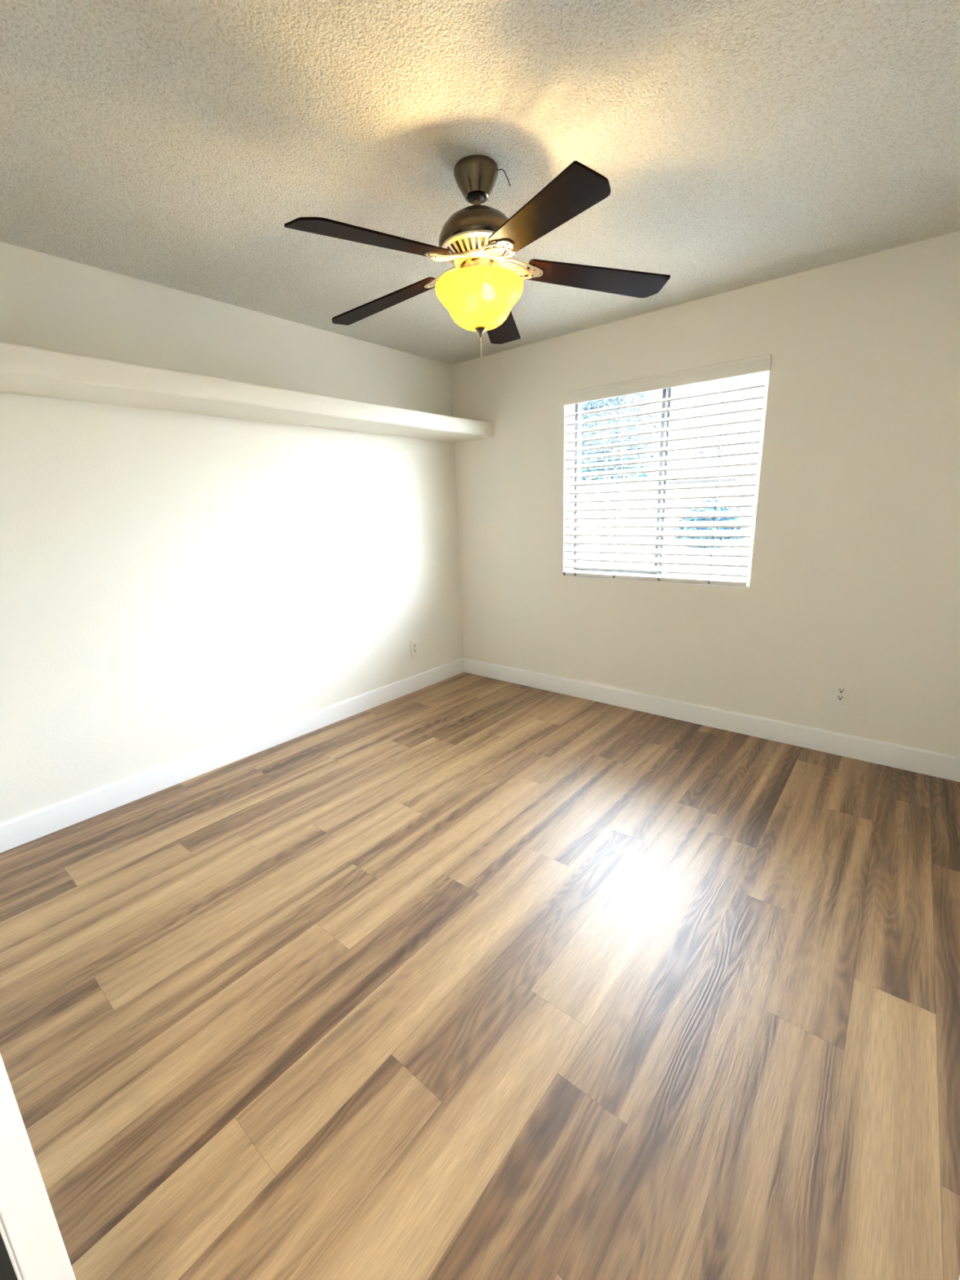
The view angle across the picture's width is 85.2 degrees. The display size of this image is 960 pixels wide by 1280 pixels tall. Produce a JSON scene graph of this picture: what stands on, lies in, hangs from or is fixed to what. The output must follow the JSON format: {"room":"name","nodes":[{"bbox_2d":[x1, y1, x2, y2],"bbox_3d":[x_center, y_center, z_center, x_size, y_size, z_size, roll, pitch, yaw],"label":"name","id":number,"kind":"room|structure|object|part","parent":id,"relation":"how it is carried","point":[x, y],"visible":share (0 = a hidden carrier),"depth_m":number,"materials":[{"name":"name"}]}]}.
{"room":"empty bedroom","nodes":[
{"label":"empty bedroom","id":0,"kind":"room"},
{"bbox_2d":[0,241,463,823],"bbox_3d":[-1.257,-0.570,3.108,0.150,2.460,3.551,10,18,38],"label":"wall","id":1,"kind":"structure","parent":0,"point":[174,585],"depth_m":2.70,"materials":[{"name":"white paint"}]},
{"bbox_2d":[0,657,464,853],"bbox_3d":[-1.170,0.557,3.321,0.015,0.125,3.276,10,18,38],"label":"baseboard","id":2,"kind":"structure","parent":1,"relation":"attached to","point":[18,831],"depth_m":2.85,"materials":[{"name":"white"}]},
{"bbox_2d":[0,342,492,442],"bbox_3d":[-1.089,-1.234,2.751,0.380,0.100,3.276,10,18,38],"label":"wall shelf","id":3,"kind":"object","parent":1,"relation":"attached to","point":[28,371],"visible":1,"depth_m":2.37,"materials":[{"name":"white paint"}]},
{"bbox_2d":[410,639,418,656],"bbox_3d":[-0.506,0.060,4.053,0.009,0.124,0.078,10,18,38],"label":"wall outlet","id":4,"kind":"object","parent":1,"relation":"attached to","point":[414,644],"visible":1,"depth_m":4.05,"materials":[{"name":"white plastic"}]},
{"bbox_2d":[0,671,959,1279],"bbox_3d":[0.127,0.853,2.231,3.450,0.001,3.391,10,18,38],"label":"floor","id":5,"kind":"structure","parent":0,"point":[464,975],"depth_m":1.48,"materials":[{"name":"laminate"}]},
{"bbox_2d":[0,0,959,364],"bbox_3d":[-0.498,-1.390,0.976,3.750,0.120,5.436,10,18,38],"label":"ceiling","id":6,"kind":"structure","parent":0,"point":[171,144],"depth_m":1.54,"materials":[{"name":"white paint"}]},
{"bbox_2d":[284,154,670,360],"bbox_3d":[-0.040,-1.249,1.756,1.241,0.564,1.244,10,18,38],"label":"ceiling fan","id":7,"kind":"object","parent":6,"relation":"hanging from","point":[480,292],"visible":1,"depth_m":1.66,"materials":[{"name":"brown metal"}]},
{"bbox_3d":[-0.300,-1.148,1.495,0.485,0.006,0.134,-22,34,-39],"label":"blade","id":8,"kind":"part","parent":7,"relation":"part of","materials":[{"name":"brown wood"}]},
{"bbox_3d":[-0.358,-1.262,1.955,0.485,0.006,0.134,-1,23,30],"label":"blade","id":9,"kind":"part","parent":7,"relation":"part of","materials":[{"name":"brown wood"}]},
{"bbox_3d":[-0.001,-1.137,1.783,0.298,0.130,0.298,10,18,38],"label":"lamp shade","id":10,"kind":"part","parent":7,"relation":"part of","materials":[{"name":"yellow glass"}]},
{"bbox_3d":[0.074,-1.325,2.147,0.134,0.006,0.485,-9,6,12],"label":"blade","id":11,"kind":"part","parent":7,"relation":"part of","materials":[{"name":"brown wood"}]},
{"bbox_3d":[0.168,-1.141,1.403,0.134,0.006,0.485,2,17,-27],"label":"blade","id":12,"kind":"part","parent":7,"relation":"part of","materials":[{"name":"brown wood"}]},
{"bbox_3d":[0.400,-1.250,1.806,0.485,0.006,0.134,2,3,-8],"label":"blade","id":13,"kind":"part","parent":7,"relation":"part of","materials":[{"name":"brown wood"}]},
{"bbox_2d":[451,230,959,756],"bbox_3d":[1.208,-0.691,3.262,3.450,2.460,0.160,10,18,38],"label":"wall","id":14,"kind":"structure","parent":0,"point":[855,580],"depth_m":2.79,"materials":[{"name":"white paint"}]},
{"bbox_2d":[563,574,749,588],"bbox_3d":[1.090,-0.387,3.387,1.216,0.012,0.079,10,18,38],"label":"trim","id":15,"kind":"structure","parent":14,"relation":"attached to","point":[566,575],"depth_m":3.29,"materials":[{"name":"white paint"}]},
{"bbox_2d":[568,371,769,584],"bbox_3d":[1.115,-0.989,3.293,1.216,1.212,0.095,10,18,38],"label":"window","id":16,"kind":"structure","parent":14,"relation":"in","point":[764,377],"depth_m":3.19,"materials":[{"name":"white plastic"}]},
{"bbox_3d":[0.901,-1.021,3.450,0.612,1.142,0.025,10,18,38],"label":"sash","id":17,"kind":"part","parent":16,"relation":"part of","materials":[{"name":"grey metal"}]},
{"bbox_2d":[562,353,771,586],"bbox_3d":[1.062,-0.972,3.228,1.220,1.202,0.083,10,18,38],"label":"window blind","id":18,"kind":"object","parent":16,"relation":"attached to","point":[762,363],"visible":1,"depth_m":3.17,"materials":[{"name":"white plastic"}]},
{"bbox_3d":[0.670,-1.024,3.555,0.004,1.144,0.068,10,18,38],"label":"ladder cord","id":19,"kind":"part","parent":18,"relation":"part of","materials":[{"name":"white fabric"}]},
{"bbox_3d":[0.896,-0.986,3.375,0.004,1.144,0.068,10,18,38],"label":"ladder cord","id":20,"kind":"part","parent":18,"relation":"part of","materials":[{"name":"white fabric"}]},
{"bbox_3d":[1.079,-0.403,3.377,1.196,0.021,0.058,10,18,38],"label":"rail","id":21,"kind":"part","parent":18,"relation":"part of","materials":[{"name":"white plastic"}]},
{"bbox_3d":[1.132,-0.946,3.186,0.004,1.144,0.068,10,18,38],"label":"ladder cord","id":22,"kind":"part","parent":18,"relation":"part of","materials":[{"name":"white fabric"}]},
{"bbox_3d":[1.369,-0.906,2.998,0.004,1.144,0.068,10,18,38],"label":"ladder cord","id":23,"kind":"part","parent":18,"relation":"part of","materials":[{"name":"white fabric"}]},
{"bbox_3d":[1.354,-0.955,3.128,0.564,1.142,0.025,10,18,38],"label":"sash","id":24,"kind":"part","parent":16,"relation":"part of","materials":[{"name":"white plastic"}]},
{"bbox_2d":[463,657,959,782],"bbox_3d":[1.195,0.440,3.472,3.437,0.125,0.015,10,18,38],"label":"baseboard","id":25,"kind":"structure","parent":14,"relation":"attached to","point":[940,765],"depth_m":3.14,"materials":[{"name":"white"}]},
{"bbox_2d":[831,681,851,706],"bbox_3d":[1.939,0.290,2.805,0.078,0.124,0.009,10,18,38],"label":"wall outlet","id":26,"kind":"object","parent":14,"relation":"attached to","point":[841,691],"visible":1,"depth_m":2.80,"materials":[{"name":"white plastic"}]},
{"bbox_2d":[836,694,844,700],"bbox_3d":[1.938,0.310,2.809,0.033,0.029,0.004,10,18,38],"label":"receptacle","id":27,"kind":"object","parent":26,"relation":"attached to","point":[839,697],"depth_m":2.81,"materials":[{"name":"white plastic"}]},
{"bbox_2d":[837,688,844,693],"bbox_3d":[1.937,0.270,2.799,0.033,0.029,0.004,10,18,38],"label":"receptacle","id":28,"kind":"object","parent":26,"relation":"attached to","point":[839,690],"depth_m":2.80,"materials":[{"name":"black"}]},
{"bbox_3d":[-0.946,0.022,0.712,3.450,2.460,0.115,10,18,38],"label":"wall","id":29,"kind":"structure","parent":0,"visible":0},
{"bbox_2d":[0,1126,53,1279],"bbox_3d":[-0.168,0.331,0.141,0.811,2.050,0.115,10,18,38],"label":"door","id":30,"kind":"structure","parent":29,"relation":"in","point":[22,1255],"depth_m":0.48,"materials":[{"name":"white"}]},
{"bbox_2d":[0,1056,74,1279],"bbox_3d":[-0.128,0.298,0.183,0.897,2.090,0.013,10,18,38],"label":"trim","id":31,"kind":"structure","parent":29,"relation":"attached to","point":[11,1125],"depth_m":0.49,"materials":[{"name":"white"}]},
{"bbox_2d":[0,1053,75,1279],"bbox_3d":[-1.322,1.045,1.403,2.253,0.125,0.015,10,18,38],"label":"baseboard","id":32,"kind":"structure","parent":29,"relation":"attached to","point":[0,1053],"depth_m":1.03,"materials":[{"name":"white"}]},
{"label":"outside","id":33,"kind":"structure","parent":0,"visible":0},
{"bbox_3d":[8.127,-2.297,14.383,28.000,0.100,25.820,10,18,38],"label":"yard","id":34,"kind":"structure","parent":33,"visible":0},
{"bbox_2d":[579,391,660,486],"bbox_3d":[2.615,-3.568,10.897,2.135,4.480,2.417,-8,16,-24],"label":"leafy tree","id":35,"kind":"object","parent":34,"relation":"on","point":[597,404],"visible":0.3,"depth_m":10.18,"materials":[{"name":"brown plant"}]},
{"bbox_2d":[577,476,751,569],"bbox_3d":[2.249,-1.658,8.769,18.000,1.820,0.234,10,18,38],"label":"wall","id":36,"kind":"structure","parent":34,"relation":"on","point":[746,478],"depth_m":8.30,"materials":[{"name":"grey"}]},
{"bbox_2d":[669,497,746,569],"bbox_3d":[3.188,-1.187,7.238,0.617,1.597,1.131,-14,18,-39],"label":"gazebo","id":37,"kind":"object","parent":34,"relation":"on","point":[710,509],"visible":0.31,"depth_m":7.06,"materials":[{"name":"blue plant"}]},
{"bbox_3d":[3.181,-0.961,7.313,0.865,1.122,0.055,10,18,38],"label":"stem","id":38,"kind":"part","parent":37,"relation":"part of","materials":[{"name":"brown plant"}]},
{"bbox_2d":[693,437,727,462],"bbox_3d":[10.090,-6.842,23.380,1.623,4.246,1.391,10,18,38],"label":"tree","id":39,"kind":"object","parent":34,"relation":"on","point":[702,451],"visible":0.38,"depth_m":22.80,"materials":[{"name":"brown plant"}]},
{"bbox_2d":[671,455,753,479],"bbox_3d":[11.195,-4.111,15.179,8.900,2.870,6.900,10,18,38],"label":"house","id":40,"kind":"structure","parent":34,"relation":"on","point":[744,468],"depth_m":14.87,"materials":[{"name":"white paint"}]}
]}

